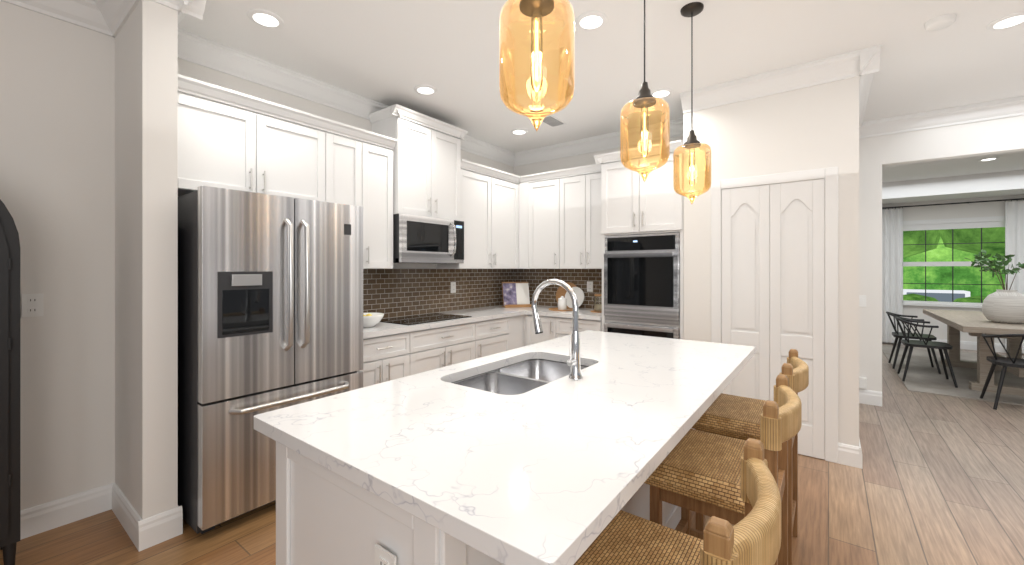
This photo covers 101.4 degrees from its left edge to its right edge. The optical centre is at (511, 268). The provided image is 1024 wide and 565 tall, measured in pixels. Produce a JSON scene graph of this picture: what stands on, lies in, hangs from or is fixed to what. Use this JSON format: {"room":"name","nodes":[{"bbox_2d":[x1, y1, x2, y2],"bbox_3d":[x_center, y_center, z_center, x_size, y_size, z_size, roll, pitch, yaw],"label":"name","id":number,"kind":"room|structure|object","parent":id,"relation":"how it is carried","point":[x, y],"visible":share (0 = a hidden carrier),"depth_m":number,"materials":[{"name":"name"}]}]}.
{"room":"kitchen","nodes":[
{"label":"kitchen","id":0,"kind":"room"},
{"bbox_2d":[112,0,183,519],"bbox_3d":[-2.008,-0.050,2.294,0.570,2.860,0.140,0,0,37],"label":"wall","id":1,"kind":"structure","parent":0,"point":[146,64],"depth_m":2.14,"materials":[{"name":"white paint"}]},
{"bbox_2d":[88,0,151,31],"bbox_3d":[-2.001,-1.410,2.138,0.590,0.140,0.120,0,0,37],"label":"crown molding","id":2,"kind":"structure","parent":1,"relation":"attached to","point":[108,17],"depth_m":2.29,"materials":[{"name":"white wood"}]},
{"bbox_2d":[108,482,147,551],"bbox_3d":[-2.048,1.309,2.226,0.587,0.142,0.017,0,0,37],"label":"baseboard","id":3,"kind":"structure","parent":1,"relation":"attached to","point":[146,533],"depth_m":2.18,"materials":[{"name":"white wood"}]},
{"bbox_2d":[156,505,182,537],"bbox_3d":[-1.827,1.309,2.255,0.267,0.142,0.017,0,0,37],"label":"baseboard","id":4,"kind":"structure","parent":1,"relation":"attached to","point":[172,519],"depth_m":2.15,"materials":[{"name":"white wood"}]},
{"bbox_2d":[152,0,205,51],"bbox_3d":[-1.856,-1.410,2.330,0.590,0.140,0.120,0,0,37],"label":"crown molding","id":5,"kind":"structure","parent":1,"relation":"attached to","point":[193,8],"depth_m":2.22,"materials":[{"name":"white wood"}]},
{"bbox_2d":[0,1,511,510],"bbox_3d":[-2.524,-0.050,2.233,0.120,2.860,8.520,0,0,37],"label":"wall","id":6,"kind":"structure","parent":0,"point":[88,158],"depth_m":2.27,"materials":[{"name":"white paint"}]},
{"bbox_2d":[21,294,42,316],"bbox_3d":[-2.488,0.190,2.174,0.010,0.118,0.075,0,0,37],"label":"outlet","id":7,"kind":"object","parent":6,"relation":"attached to","point":[31,305],"visible":1,"depth_m":2.17,"materials":[{"name":"white plastic"}]},
{"bbox_2d":[0,0,117,36],"bbox_3d":[-3.626,-1.410,0.584,0.110,0.140,4.560,0,0,37],"label":"crown molding","id":8,"kind":"structure","parent":6,"relation":"attached to","point":[75,12],"depth_m":2.24,"materials":[{"name":"white wood"}]},
{"bbox_2d":[20,485,107,539],"bbox_3d":[-3.666,1.309,0.607,0.017,0.142,4.550,0,0,37],"label":"baseboard","id":9,"kind":"structure","parent":6,"relation":"attached to","point":[44,517],"depth_m":2.25,"materials":[{"name":"white wood"}]},
{"bbox_2d":[178,74,269,195],"bbox_3d":[-1.920,-0.779,2.657,0.327,0.638,0.539,0,0,37],"label":"upper cabinet","id":10,"kind":"object","parent":6,"relation":"attached to","point":[220,145],"depth_m":2.57,"materials":[{"name":"white wood"}]},
{"bbox_2d":[270,102,329,201],"bbox_3d":[-1.670,-0.779,2.988,0.327,0.638,0.532,0,0,37],"label":"upper cabinet","id":11,"kind":"object","parent":6,"relation":"attached to","point":[299,154],"depth_m":2.95,"materials":[{"name":"white wood"}]},
{"bbox_2d":[178,36,519,166],"bbox_3d":[-1.055,-1.410,3.987,0.110,0.140,3.710,0,0,37],"label":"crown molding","id":12,"kind":"structure","parent":6,"relation":"attached to","point":[202,51],"depth_m":3.16,"materials":[{"name":"white wood"}]},
{"bbox_2d":[330,119,369,268],"bbox_3d":[-1.418,-0.549,3.321,0.327,1.098,0.424,0,0,37],"label":"upper cabinet","id":13,"kind":"object","parent":6,"relation":"attached to","point":[349,158],"depth_m":3.28,"materials":[{"name":"white wood"}]},
{"bbox_2d":[370,130,393,268],"bbox_3d":[-1.254,-0.549,3.539,0.327,1.098,0.363,0,0,37],"label":"upper cabinet","id":14,"kind":"object","parent":6,"relation":"attached to","point":[381,147],"depth_m":3.50,"materials":[{"name":"white wood"}]},
{"bbox_2d":[370,106,437,217],"bbox_3d":[-0.988,-0.924,3.858,0.367,0.908,0.446,0,0,37],"label":"upper cabinet","id":15,"kind":"object","parent":6,"relation":"attached to","point":[402,164],"depth_m":3.72,"materials":[{"name":"white wood"}]},
{"bbox_2d":[393,213,463,263],"bbox_3d":[-0.846,-0.262,3.954,0.478,0.413,0.760,0,0,37],"label":"microwave","id":16,"kind":"object","parent":15,"relation":"attached to","point":[419,239],"visible":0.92,"depth_m":3.76,"materials":[{"name":"grey metal"}]},
{"bbox_2d":[363,269,514,318],"bbox_3d":[-0.806,0.230,4.395,0.009,0.460,2.752,0,0,37],"label":"backsplash","id":17,"kind":"structure","parent":6,"relation":"attached to","point":[389,293],"depth_m":4.33,"materials":[{"name":"tile"}]},
{"bbox_2d":[451,282,455,292],"bbox_3d":[-0.643,0.205,4.597,0.010,0.118,0.075,0,0,37],"label":"outlet","id":18,"kind":"object","parent":17,"relation":"attached to","point":[453,287],"visible":1,"depth_m":4.60,"materials":[{"name":"white plastic"}]},
{"bbox_2d":[438,122,461,220],"bbox_3d":[-0.792,-0.924,4.116,0.367,0.908,0.445,0,0,37],"label":"upper cabinet","id":19,"kind":"object","parent":6,"relation":"attached to","point":[449,144],"depth_m":4.07,"materials":[{"name":"white wood"}]},
{"bbox_2d":[436,159,497,268],"bbox_3d":[-0.494,-0.549,4.544,0.327,1.098,0.576,0,0,37],"label":"upper cabinet","id":20,"kind":"object","parent":6,"relation":"attached to","point":[479,191],"depth_m":4.47,"materials":[{"name":"white wood"}]},
{"bbox_2d":[498,170,517,268],"bbox_3d":[-0.220,-0.549,4.907,0.327,1.098,0.576,0,0,37],"label":"upper cabinet","id":21,"kind":"object","parent":6,"relation":"attached to","point":[507,191],"depth_m":4.87,"materials":[{"name":"white wood"}]},
{"bbox_2d":[0,343,1023,564],"bbox_3d":[2.994,1.405,1.824,9.420,0.050,14.520,0,0,37],"label":"floor","id":22,"kind":"structure","parent":0,"point":[937,480],"depth_m":2.38,"materials":[{"name":"brown wood"}]},
{"bbox_2d":[0,200,19,564],"bbox_3d":[-2.609,0.427,1.639,0.449,1.905,0.870,0,0,37],"label":"tall cabinet","id":23,"kind":"object","parent":22,"relation":"on","point":[9,388],"visible":1,"depth_m":1.85,"materials":[{"name":"black paint"}]},
{"bbox_2d":[178,185,362,533],"bbox_3d":[-1.545,0.482,2.655,0.834,1.795,0.905,0,0,37],"label":"refrigerator","id":24,"kind":"object","parent":22,"relation":"on","point":[270,302],"visible":0.9,"depth_m":2.28,"materials":[{"name":"grey metal"}]},
{"bbox_2d":[360,330,419,386],"bbox_3d":[-1.206,0.940,3.361,0.617,0.880,0.591,0,0,37],"label":"base cabinet","id":25,"kind":"object","parent":22,"relation":"on","point":[386,358],"depth_m":3.22,"materials":[{"name":"white wood"}]},
{"bbox_2d":[363,305,552,338],"bbox_3d":[-0.546,0.480,4.198,0.662,0.040,2.752,0,0,37],"label":"countertop","id":26,"kind":"structure","parent":25,"relation":"on","point":[476,314],"depth_m":3.87,"materials":[{"name":"white stone"}]},
{"bbox_2d":[363,313,383,327],"bbox_3d":[-1.156,0.411,3.330,0.270,0.098,0.270,0,0,37],"label":"bowl","id":27,"kind":"object","parent":26,"relation":"on","point":[374,319],"visible":0.58,"depth_m":3.26,"materials":[{"name":"white ceramic"}]},
{"bbox_2d":[380,313,471,325],"bbox_3d":[-0.815,0.456,3.849,0.510,0.008,0.760,0,0,37],"label":"cooktop","id":28,"kind":"object","parent":26,"relation":"in","point":[419,319],"visible":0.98,"depth_m":3.82,"materials":[{"name":"black glass"}]},
{"bbox_2d":[502,282,530,307],"bbox_3d":[0.059,0.310,5.048,0.340,0.300,0.142,0,0,-18],"label":"cookbook stand","id":29,"kind":"object","parent":26,"relation":"on","point":[515,294],"visible":0.98,"depth_m":5.06,"materials":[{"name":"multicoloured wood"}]},
{"bbox_3d":[0.928,0.456,4.463,0.184,0.008,0.184,0,0,37],"label":"wood tray","id":30,"kind":"object","parent":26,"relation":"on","visible":0},
{"bbox_2d":[594,294,601,311],"bbox_3d":[0.928,0.360,4.463,0.106,0.182,0.106,0,0,37],"label":"glass jar","id":31,"kind":"object","parent":30,"relation":"on","point":[597,307],"visible":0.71,"depth_m":4.43,"materials":[{"name":"beige"}]},
{"bbox_2d":[420,321,479,372],"bbox_3d":[-0.829,0.940,3.860,0.617,0.880,0.901,0,0,37],"label":"base cabinet","id":32,"kind":"object","parent":22,"relation":"on","point":[440,347],"depth_m":3.70,"materials":[{"name":"white wood"}]},
{"bbox_2d":[276,428,693,564],"bbox_3d":[0.202,0.940,1.982,0.771,0.880,2.192,0,0,37],"label":"kitchen island","id":33,"kind":"object","parent":22,"relation":"on","point":[321,519],"depth_m":1.14,"materials":[{"name":"white wood"}]},
{"bbox_2d":[375,544,395,564],"bbox_3d":[-0.299,0.720,0.982,0.075,0.118,0.010,0,0,37],"label":"outlet","id":34,"kind":"object","parent":33,"relation":"attached to","point":[383,556],"visible":1,"depth_m":0.98,"materials":[{"name":"white plastic"}]},
{"bbox_2d":[253,330,755,564],"bbox_3d":[0.314,0.480,1.895,1.096,0.040,2.292,0,0,37],"label":"island countertop","id":35,"kind":"structure","parent":33,"relation":"on","point":[533,476],"depth_m":1.16,"materials":[{"name":"white stone"}]},
{"bbox_2d":[453,354,588,393],"bbox_3d":[0.063,0.600,1.926,0.440,0.224,0.770,0,0,37],"label":"sink","id":36,"kind":"object","parent":35,"relation":"in","point":[512,377],"depth_m":2.09,"materials":[{"name":"silver metal"}]},
{"bbox_2d":[531,279,582,380],"bbox_3d":[0.182,0.252,1.802,0.252,0.417,0.086,0,0,37],"label":"faucet","id":37,"kind":"object","parent":35,"relation":"on","point":[573,361],"visible":1,"depth_m":1.75,"materials":[{"name":"silver metal"}]},
{"bbox_2d":[480,316,511,357],"bbox_3d":[-0.447,0.940,4.365,0.617,0.880,0.608,0,0,37],"label":"base cabinet","id":38,"kind":"object","parent":22,"relation":"on","point":[495,334],"depth_m":4.24,"materials":[{"name":"white wood"}]},
{"bbox_2d":[524,314,547,345],"bbox_3d":[0.502,0.940,4.744,0.481,0.880,0.617,0,0,37],"label":"base cabinet","id":39,"kind":"object","parent":22,"relation":"on","point":[530,338],"depth_m":4.58,"materials":[{"name":"white wood"}]},
{"bbox_2d":[548,316,601,339],"bbox_3d":[0.826,0.940,4.499,0.576,0.880,0.617,0,0,37],"label":"base cabinet","id":40,"kind":"object","parent":22,"relation":"on","point":[558,327],"depth_m":4.32,"materials":[{"name":"white wood"}]},
{"bbox_2d":[527,306,601,319],"bbox_3d":[0.700,0.480,4.577,0.870,0.040,0.646,0,0,37],"label":"countertop","id":41,"kind":"structure","parent":40,"relation":"on","point":[584,313],"depth_m":4.39,"materials":[{"name":"white stone"}]},
{"bbox_2d":[548,308,572,310],"bbox_3d":[0.560,0.454,4.690,0.310,0.012,0.310,0,0,37],"label":"round tray","id":42,"kind":"object","parent":41,"relation":"on","point":[556,309],"visible":0.69,"depth_m":4.67,"materials":[{"name":"brown wood"}]},
{"bbox_2d":[558,296,566,309],"bbox_3d":[0.558,0.378,4.654,0.096,0.152,0.096,0,0,37],"label":"canister","id":43,"kind":"object","parent":42,"relation":"on","point":[562,303],"visible":1,"depth_m":4.62,"materials":[{"name":"white ceramic"}]},
{"bbox_2d":[556,282,583,307],"bbox_3d":[0.682,0.309,4.921,0.375,0.300,0.096,0,0,37],"label":"cutting boards","id":44,"kind":"object","parent":41,"relation":"on","point":[564,293],"visible":0.62,"depth_m":4.90,"materials":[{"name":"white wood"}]},
{"bbox_2d":[594,140,682,338],"bbox_3d":[1.320,0.141,4.083,0.809,2.478,0.687,0,0,37],"label":"tall cabinet","id":45,"kind":"object","parent":22,"relation":"on","point":[633,203],"visible":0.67,"depth_m":3.83,"materials":[{"name":"white wood"}]},
{"bbox_2d":[604,233,679,338],"bbox_3d":[1.325,0.450,4.043,0.692,1.530,0.680,0,0,37],"label":"wall oven","id":46,"kind":"object","parent":45,"relation":"in","point":[642,284],"visible":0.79,"depth_m":3.80,"materials":[{"name":"silver metal"}]},
{"bbox_2d":[574,438,780,564],"bbox_3d":[0.326,0.899,0.963,0.493,0.962,0.500,0,0,37],"label":"bar stool","id":47,"kind":"object","parent":22,"relation":"on","point":[753,537],"visible":0.85,"depth_m":1.00,"materials":[{"name":"beige wicker"}]},
{"bbox_2d":[644,374,801,564],"bbox_3d":[0.799,0.899,1.589,0.493,0.962,0.500,0,0,37],"label":"bar stool","id":48,"kind":"object","parent":22,"relation":"on","point":[698,471],"visible":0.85,"depth_m":1.48,"materials":[{"name":"brown wicker"}]},
{"bbox_2d":[692,349,808,564],"bbox_3d":[1.197,0.899,2.116,0.493,0.962,0.500,0,0,37],"label":"bar stool","id":49,"kind":"object","parent":22,"relation":"on","point":[733,416],"visible":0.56,"depth_m":2.01,"materials":[{"name":"brown wicker"}]},
{"bbox_2d":[882,345,1023,405],"bbox_3d":[6.727,1.374,5.239,2.980,0.012,3.530,0,0,37],"label":"rug","id":50,"kind":"object","parent":22,"relation":"on","point":[923,376],"visible":0.5,"depth_m":5.27,"materials":[{"name":"fabric"}]},
{"bbox_2d":[886,312,940,373],"bbox_3d":[5.498,0.986,5.773,0.520,0.761,0.567,0,0,37],"label":"dining chair","id":51,"kind":"object","parent":50,"relation":"on","point":[897,334],"visible":0.85,"depth_m":5.72,"materials":[{"name":"black paint"}]},
{"bbox_2d":[895,317,957,387],"bbox_3d":[5.050,0.986,5.146,0.520,0.761,0.567,0,0,37],"label":"dining chair","id":52,"kind":"object","parent":50,"relation":"on","point":[922,343],"visible":0.96,"depth_m":5.09,"materials":[{"name":"black paint"}]},
{"bbox_2d":[923,309,1023,395],"bbox_3d":[5.986,0.992,5.128,1.070,0.753,2.400,0,0,37],"label":"dining table","id":53,"kind":"object","parent":50,"relation":"on","point":[976,323],"visible":0.88,"depth_m":4.72,"materials":[{"name":"brown wood"}]},
{"bbox_2d":[965,250,1023,323],"bbox_3d":[5.646,0.199,4.771,0.646,0.831,0.875,0,0,37],"label":"vase","id":54,"kind":"object","parent":53,"relation":"on","point":[1006,306],"visible":1,"depth_m":4.68,"materials":[{"name":"ceramic"}]},
{"bbox_2d":[980,334,1023,409],"bbox_3d":[4.984,0.986,4.076,0.567,0.761,0.520,0,0,37],"label":"dining chair","id":55,"kind":"object","parent":50,"relation":"on","point":[1003,362],"visible":1,"depth_m":4.07,"materials":[{"name":"black paint"}]},
{"bbox_2d":[512,136,679,182],"bbox_3d":[1.204,-0.050,4.680,2.820,2.860,0.120,0,0,37],"label":"wall","id":56,"kind":"structure","parent":0,"point":[588,158],"depth_m":5.04,"materials":[{"name":"white paint"}]},
{"bbox_2d":[518,174,533,268],"bbox_3d":[0.240,-0.549,5.087,0.211,1.098,0.388,0,0,37],"label":"upper cabinet","id":57,"kind":"object","parent":56,"relation":"attached to","point":[525,187],"depth_m":4.97,"materials":[{"name":"white wood"}]},
{"bbox_2d":[534,171,553,268],"bbox_3d":[0.486,-0.549,4.939,0.480,1.098,0.327,0,0,37],"label":"upper cabinet","id":58,"kind":"object","parent":56,"relation":"attached to","point":[543,190],"depth_m":4.83,"materials":[{"name":"white wood"}]},
{"bbox_2d":[515,269,601,308],"bbox_3d":[0.641,0.230,5.021,1.500,0.460,0.008,0,0,37],"label":"backsplash","id":59,"kind":"structure","parent":56,"relation":"attached to","point":[534,277],"depth_m":5.08,"materials":[{"name":"tile"}]},
{"bbox_2d":[587,281,592,291],"bbox_3d":[0.895,0.205,4.818,0.075,0.118,0.010,0,0,37],"label":"outlet","id":60,"kind":"object","parent":59,"relation":"attached to","point":[589,286],"visible":1,"depth_m":4.82,"materials":[{"name":"white plastic"}]},
{"bbox_2d":[554,167,577,268],"bbox_3d":[0.758,-0.549,4.734,0.444,1.098,0.327,0,0,37],"label":"upper cabinet","id":61,"kind":"object","parent":56,"relation":"attached to","point":[565,189],"depth_m":4.66,"materials":[{"name":"white wood"}]},
{"bbox_2d":[578,164,601,268],"bbox_3d":[0.991,-0.549,4.558,0.383,1.098,0.327,0,0,37],"label":"upper cabinet","id":62,"kind":"object","parent":56,"relation":"attached to","point":[589,185],"depth_m":4.47,"materials":[{"name":"white wood"}]},
{"bbox_2d":[516,118,682,164],"bbox_3d":[0.952,-1.410,4.727,2.180,0.140,0.110,0,0,37],"label":"crown molding","id":63,"kind":"structure","parent":56,"relation":"attached to","point":[610,140],"depth_m":4.76,"materials":[{"name":"white wood"}]},
{"bbox_2d":[178,0,1023,203],"bbox_3d":[2.994,-1.365,1.824,9.420,0.330,14.520,0,0,37],"label":"ceiling","id":64,"kind":"structure","parent":0,"point":[389,52],"depth_m":2.88,"materials":[{"name":"white paint"}]},
{"bbox_2d":[247,9,283,28],"bbox_3d":[-1.455,-1.475,2.478,0.190,0.010,0.190,0,0,37],"label":"recessed light","id":65,"kind":"object","parent":64,"relation":"in","point":[266,18],"visible":1,"depth_m":2.47,"materials":[{"name":"white"}]},
{"bbox_2d":[414,85,436,94],"bbox_3d":[-0.714,-1.475,3.459,0.190,0.010,0.190,0,0,37],"label":"recessed light","id":66,"kind":"object","parent":64,"relation":"in","point":[425,89],"visible":0.98,"depth_m":3.45,"materials":[{"name":"white"}]},
{"bbox_2d":[510,129,527,134],"bbox_3d":[0.078,-1.475,4.516,0.190,0.010,0.190,0,0,37],"label":"recessed light","id":67,"kind":"object","parent":64,"relation":"in","point":[519,131],"visible":1,"depth_m":4.50,"materials":[{"name":"white plastic"}]},
{"bbox_2d":[499,0,574,130],"bbox_3d":[0.066,-0.922,1.116,0.200,1.115,0.200,0,0,37],"label":"pendant light","id":68,"kind":"object","parent":64,"relation":"hanging from","point":[536,11],"visible":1,"depth_m":1.14,"materials":[{"name":"orange glass"}]},
{"bbox_2d":[542,115,565,126],"bbox_3d":[0.395,-1.475,4.189,0.160,0.010,0.300,0,0,37],"label":"ceiling vent","id":69,"kind":"object","parent":64,"relation":"in","point":[551,121],"visible":0.83,"depth_m":4.19,"materials":[{"name":"white metal"}]},
{"bbox_2d":[575,11,607,30],"bbox_3d":[0.473,-1.475,2.500,0.190,0.010,0.190,0,0,37],"label":"recessed light","id":70,"kind":"object","parent":64,"relation":"in","point":[590,20],"visible":1,"depth_m":2.49,"materials":[{"name":"white"}]},
{"bbox_2d":[620,0,669,181],"bbox_3d":[0.560,-0.922,1.770,0.200,1.115,0.200,0,0,37],"label":"pendant light","id":71,"kind":"object","parent":64,"relation":"hanging from","point":[645,100],"visible":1,"depth_m":1.78,"materials":[{"name":"orange glass"}]},
{"bbox_2d":[651,88,672,97],"bbox_3d":[1.254,-1.475,3.527,0.190,0.010,0.190,0,0,37],"label":"recessed light","id":72,"kind":"object","parent":64,"relation":"in","point":[662,92],"visible":0.88,"depth_m":3.50,"materials":[{"name":"white plastic"}]},
{"bbox_2d":[673,2,710,203],"bbox_3d":[1.024,-0.922,2.384,0.200,1.115,0.200,0,0,37],"label":"pendant light","id":73,"kind":"object","parent":64,"relation":"hanging from","point":[692,143],"visible":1,"depth_m":2.38,"materials":[{"name":"orange glass"}]},
{"bbox_2d":[924,14,955,31],"bbox_3d":[2.551,-1.462,2.497,0.136,0.035,0.136,0,0,37],"label":"smoke detector","id":74,"kind":"object","parent":64,"relation":"attached to","point":[941,22],"visible":1,"depth_m":2.47,"materials":[{"name":"white plastic"}]},
{"bbox_2d":[978,157,998,160],"bbox_3d":[6.418,-1.475,5.642,0.190,0.010,0.190,0,0,37],"label":"recessed light","id":75,"kind":"object","parent":64,"relation":"in","point":[989,159],"visible":1,"depth_m":5.64,"materials":[{"name":"white"}]},
{"bbox_2d":[986,11,1023,30],"bbox_3d":[2.972,-1.475,2.499,0.190,0.010,0.190,0,0,37],"label":"recessed light","id":76,"kind":"object","parent":64,"relation":"in","point":[1009,21],"visible":0.98,"depth_m":2.50,"materials":[{"name":"white"}]},
{"bbox_2d":[680,76,863,446],"bbox_3d":[2.500,-0.050,3.989,1.180,2.860,1.820,0,0,37],"label":"wall","id":77,"kind":"structure","parent":0,"point":[817,126],"depth_m":3.18,"materials":[{"name":"white paint"}]},
{"bbox_2d":[680,50,859,113],"bbox_3d":[1.906,-1.410,3.228,1.150,0.140,0.110,0,0,37],"label":"crown molding","id":78,"kind":"structure","parent":77,"relation":"attached to","point":[845,65],"depth_m":3.16,"materials":[{"name":"white wood"}]},
{"bbox_2d":[721,179,824,459],"bbox_3d":[1.986,0.363,3.225,0.676,2.023,0.015,0,0,37],"label":"pantry door","id":79,"kind":"structure","parent":77,"relation":"in","point":[773,274],"depth_m":3.19,"materials":[{"name":"white wood"}]},
{"bbox_2d":[711,167,837,462],"bbox_3d":[1.985,0.328,3.224,0.830,2.105,0.022,0,0,37],"label":"door frame","id":80,"kind":"structure","parent":77,"relation":"attached to","point":[829,175],"depth_m":3.00,"materials":[{"name":"white wood"}]},
{"bbox_2d":[852,439,861,468],"bbox_3d":[2.964,1.309,3.628,0.017,0.142,1.837,0,0,37],"label":"baseboard","id":81,"kind":"structure","parent":77,"relation":"attached to","point":[856,451],"depth_m":2.91,"materials":[{"name":"white wood"}]},
{"bbox_2d":[856,44,881,138],"bbox_3d":[2.937,-1.410,3.515,0.110,0.140,1.810,0,0,37],"label":"crown molding","id":82,"kind":"structure","parent":77,"relation":"attached to","point":[870,56],"depth_m":3.04,"materials":[{"name":"white wood"}]},
{"bbox_2d":[864,115,1023,391],"bbox_3d":[5.407,-0.050,3.009,7.000,2.860,0.120,0,0,37],"label":"wall","id":83,"kind":"structure","parent":0,"point":[1002,135],"depth_m":4.23,"materials":[{"name":"white paint"}]},
{"bbox_2d":[859,295,865,306],"bbox_3d":[3.588,0.330,4.301,0.075,0.118,0.010,0,0,37],"label":"light switch","id":84,"kind":"object","parent":83,"relation":"attached to","point":[862,300],"visible":0.75,"depth_m":4.29,"materials":[{"name":"white plastic"}]},
{"bbox_2d":[859,377,866,388],"bbox_3d":[3.586,1.165,4.282,0.060,0.110,0.045,0,0,37],"label":"outlet","id":85,"kind":"object","parent":83,"relation":"attached to","point":[863,382],"visible":0.9,"depth_m":4.27,"materials":[{"name":"white plastic"}]},
{"bbox_2d":[860,96,1023,138],"bbox_3d":[5.804,-1.410,2.565,5.830,0.140,0.110,0,0,37],"label":"crown molding","id":86,"kind":"structure","parent":83,"relation":"attached to","point":[1013,106],"depth_m":3.88,"materials":[{"name":"white wood"}]},
{"bbox_2d":[882,198,1023,352],"bbox_3d":[7.481,0.110,7.289,3.650,2.481,0.140,0,0,37],"label":"curtains","id":87,"kind":"object","parent":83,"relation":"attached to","point":[892,260],"visible":0.62,"depth_m":7.60,"materials":[{"name":"white fabric"}]},
{"bbox_2d":[882,338,1023,353],"bbox_3d":[8.538,1.309,6.574,6.300,0.142,0.017,0,0,37],"label":"baseboard","id":88,"kind":"structure","parent":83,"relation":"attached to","point":[966,345],"depth_m":7.13,"materials":[{"name":"white wood"}]},
{"bbox_2d":[903,216,1004,307],"bbox_3d":[7.794,-0.105,7.165,1.860,1.530,0.130,0,0,37],"label":"window","id":89,"kind":"structure","parent":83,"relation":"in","point":[964,223],"depth_m":7.30,"materials":[{"name":"white wood"}]},
{"label":"outside","id":90,"kind":"structure","parent":0,"visible":0},
{"bbox_2d":[903,237,1004,296],"bbox_3d":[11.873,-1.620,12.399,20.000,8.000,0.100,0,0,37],"label":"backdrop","id":91,"kind":"structure","parent":90,"point":[940,277],"depth_m":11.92,"materials":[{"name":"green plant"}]},
{"bbox_3d":[9.914,1.705,9.805,20.000,0.050,6.400,0,0,37],"label":"lawn","id":92,"kind":"structure","parent":90,"visible":0},
{"bbox_2d":[903,293,985,302],"bbox_3d":[8.280,1.100,9.077,11.245,1.160,1.932,0,0,37],"label":"hedge","id":93,"kind":"object","parent":92,"relation":"on","point":[917,297],"visible":0.02,"depth_m":8.51,"materials":[{"name":"green plant"}]},
{"bbox_2d":[903,227,1004,259],"bbox_3d":[10.520,-0.845,10.252,14.406,5.050,3.696,0,0,37],"label":"trees","id":94,"kind":"object","parent":92,"relation":"on","point":[973,235],"visible":0.06,"depth_m":9.40,"materials":[{"name":"green plant"}]},
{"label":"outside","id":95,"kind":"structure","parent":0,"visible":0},
{"bbox_2d":[903,289,969,301],"bbox_3d":[11.407,1.030,11.366,2.100,0.900,0.710,0,0,37],"label":"car","id":96,"kind":"object","parent":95,"point":[942,295],"visible":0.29,"depth_m":11.03,"materials":[{"name":"white metal"}]}
]}

